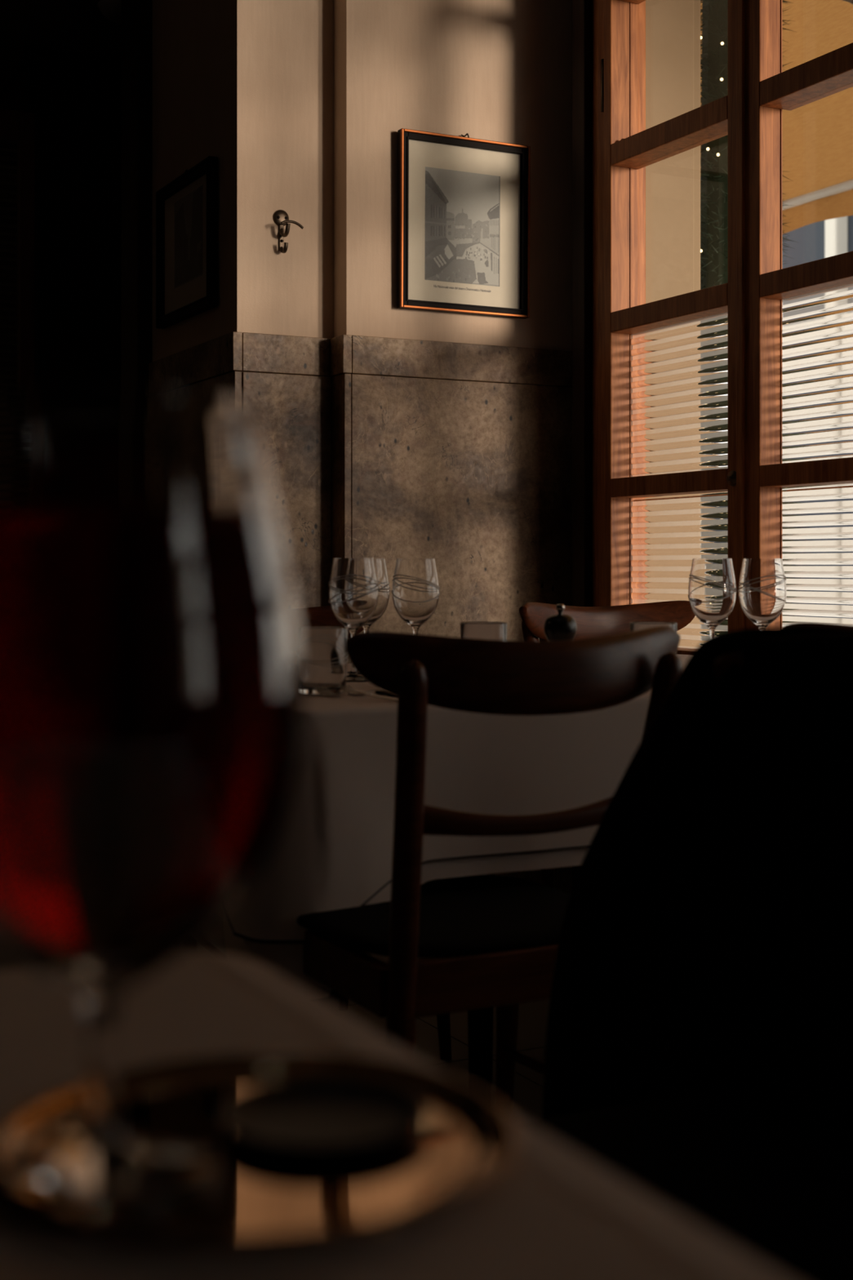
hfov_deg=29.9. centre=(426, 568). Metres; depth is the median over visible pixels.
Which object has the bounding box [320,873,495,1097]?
dining table
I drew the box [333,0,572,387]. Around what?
wall
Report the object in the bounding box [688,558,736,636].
wine glass
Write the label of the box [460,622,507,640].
tumbler
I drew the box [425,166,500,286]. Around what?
print
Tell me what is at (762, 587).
wine glass
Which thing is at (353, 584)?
wine glass
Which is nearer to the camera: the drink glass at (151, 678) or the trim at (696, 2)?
the drink glass at (151, 678)
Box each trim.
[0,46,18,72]
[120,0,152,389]
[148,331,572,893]
[693,0,700,648]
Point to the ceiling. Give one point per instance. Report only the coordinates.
(77, 26)
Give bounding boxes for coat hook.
[273,209,303,253]
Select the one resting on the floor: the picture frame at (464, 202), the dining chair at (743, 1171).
the dining chair at (743, 1171)
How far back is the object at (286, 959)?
2.26 m
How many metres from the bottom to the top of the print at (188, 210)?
0.250 m
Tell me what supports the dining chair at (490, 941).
on the floor
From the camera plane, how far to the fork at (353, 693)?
2.42 m
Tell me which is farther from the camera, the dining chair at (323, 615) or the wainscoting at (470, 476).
the wainscoting at (470, 476)
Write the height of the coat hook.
0.119 m
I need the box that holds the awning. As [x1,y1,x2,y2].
[700,0,852,233]
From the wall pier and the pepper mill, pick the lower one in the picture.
the pepper mill
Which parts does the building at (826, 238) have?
shopfront panel, shopfront panel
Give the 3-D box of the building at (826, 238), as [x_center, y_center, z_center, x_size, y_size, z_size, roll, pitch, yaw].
[2.038,-1.582,16.226,0.740,5.350,21.000,0,0,-27]
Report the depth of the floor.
3.21 m
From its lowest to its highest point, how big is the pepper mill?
0.136 m
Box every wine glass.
[328,557,378,682]
[346,558,390,674]
[391,558,439,634]
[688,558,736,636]
[737,558,786,627]
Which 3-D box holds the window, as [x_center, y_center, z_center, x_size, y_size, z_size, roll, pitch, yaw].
[0.778,-0.707,3.871,0.156,3.300,1.355,0,0,-27]
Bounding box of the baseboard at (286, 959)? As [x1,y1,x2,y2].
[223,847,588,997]
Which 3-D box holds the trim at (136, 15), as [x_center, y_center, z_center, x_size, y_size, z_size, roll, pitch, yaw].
[-0.764,-0.707,5.015,0.346,3.300,0.180,0,0,-27]
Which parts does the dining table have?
leg, leg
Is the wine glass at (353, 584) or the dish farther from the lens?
the wine glass at (353, 584)
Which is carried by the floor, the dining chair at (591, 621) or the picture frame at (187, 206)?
the dining chair at (591, 621)
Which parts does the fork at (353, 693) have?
handle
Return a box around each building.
[645,0,693,648]
[700,177,852,639]
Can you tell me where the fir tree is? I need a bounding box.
[700,0,797,640]
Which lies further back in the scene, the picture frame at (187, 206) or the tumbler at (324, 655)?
the picture frame at (187, 206)
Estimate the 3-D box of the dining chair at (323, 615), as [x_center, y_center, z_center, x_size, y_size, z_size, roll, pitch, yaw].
[-0.253,0.510,3.195,0.491,0.868,0.496,0,0,-27]
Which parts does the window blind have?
ribbed pane, rail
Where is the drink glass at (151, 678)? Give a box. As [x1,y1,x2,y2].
[0,387,302,1225]
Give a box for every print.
[174,184,203,288]
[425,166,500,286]
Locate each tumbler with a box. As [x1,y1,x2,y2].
[298,626,347,695]
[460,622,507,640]
[629,622,677,654]
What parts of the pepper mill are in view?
knob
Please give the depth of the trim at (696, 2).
4.63 m
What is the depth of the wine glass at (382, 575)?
2.92 m
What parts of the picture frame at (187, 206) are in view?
frame, frame rail, frame rail, frame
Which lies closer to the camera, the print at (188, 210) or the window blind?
the print at (188, 210)
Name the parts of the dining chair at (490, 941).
rail, post, seat, leg, backrest, rail, post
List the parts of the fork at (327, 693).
handle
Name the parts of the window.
casing, casing, ribbed pane, ribbed pane, rail, lock plate, ribbed pane, ribbed pane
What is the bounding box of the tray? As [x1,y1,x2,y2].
[0,1052,515,1248]
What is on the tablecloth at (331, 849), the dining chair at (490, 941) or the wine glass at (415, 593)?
the wine glass at (415, 593)
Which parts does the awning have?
arm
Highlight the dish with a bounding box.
[217,1076,427,1158]
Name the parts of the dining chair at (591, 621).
post, backrest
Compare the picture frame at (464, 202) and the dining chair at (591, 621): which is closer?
the dining chair at (591, 621)
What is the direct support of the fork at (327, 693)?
on the tablecloth at (331, 849)
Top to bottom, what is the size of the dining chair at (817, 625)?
0.868 m
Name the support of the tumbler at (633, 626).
on the tablecloth at (331, 849)
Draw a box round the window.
[572,0,852,887]
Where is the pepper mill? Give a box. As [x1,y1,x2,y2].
[543,604,577,641]
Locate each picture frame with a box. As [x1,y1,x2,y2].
[155,155,217,328]
[396,128,530,319]
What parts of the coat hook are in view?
plate, stem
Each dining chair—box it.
[186,605,451,1060]
[297,626,682,1112]
[519,600,695,888]
[526,651,852,1279]
[782,622,852,629]
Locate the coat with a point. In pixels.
(705, 946)
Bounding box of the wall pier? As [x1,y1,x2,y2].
[152,0,333,377]
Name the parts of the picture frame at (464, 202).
frame, frame rail, frame rail, frame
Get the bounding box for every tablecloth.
[0,951,791,1279]
[226,653,691,943]
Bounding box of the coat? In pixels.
[542,627,852,1156]
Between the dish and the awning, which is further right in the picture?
the awning
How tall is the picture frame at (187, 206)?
0.420 m
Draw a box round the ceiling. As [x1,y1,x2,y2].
[0,0,120,59]
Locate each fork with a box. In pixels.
[313,686,397,702]
[339,684,394,695]
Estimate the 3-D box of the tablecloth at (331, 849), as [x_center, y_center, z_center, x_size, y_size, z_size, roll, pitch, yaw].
[0.178,0.349,2.907,1.455,0.312,1.051,0,0,-27]
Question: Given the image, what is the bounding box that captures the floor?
[0,918,550,1120]
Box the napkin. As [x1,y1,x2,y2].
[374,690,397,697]
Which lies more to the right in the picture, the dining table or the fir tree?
the fir tree
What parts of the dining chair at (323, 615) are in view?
post, backrest, post, leg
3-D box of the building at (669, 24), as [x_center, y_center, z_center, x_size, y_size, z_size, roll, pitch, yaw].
[0.579,-1.082,4.750,0.177,4.350,0.480,0,0,-27]
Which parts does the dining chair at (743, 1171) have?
seat, backrest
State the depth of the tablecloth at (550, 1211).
0.49 m

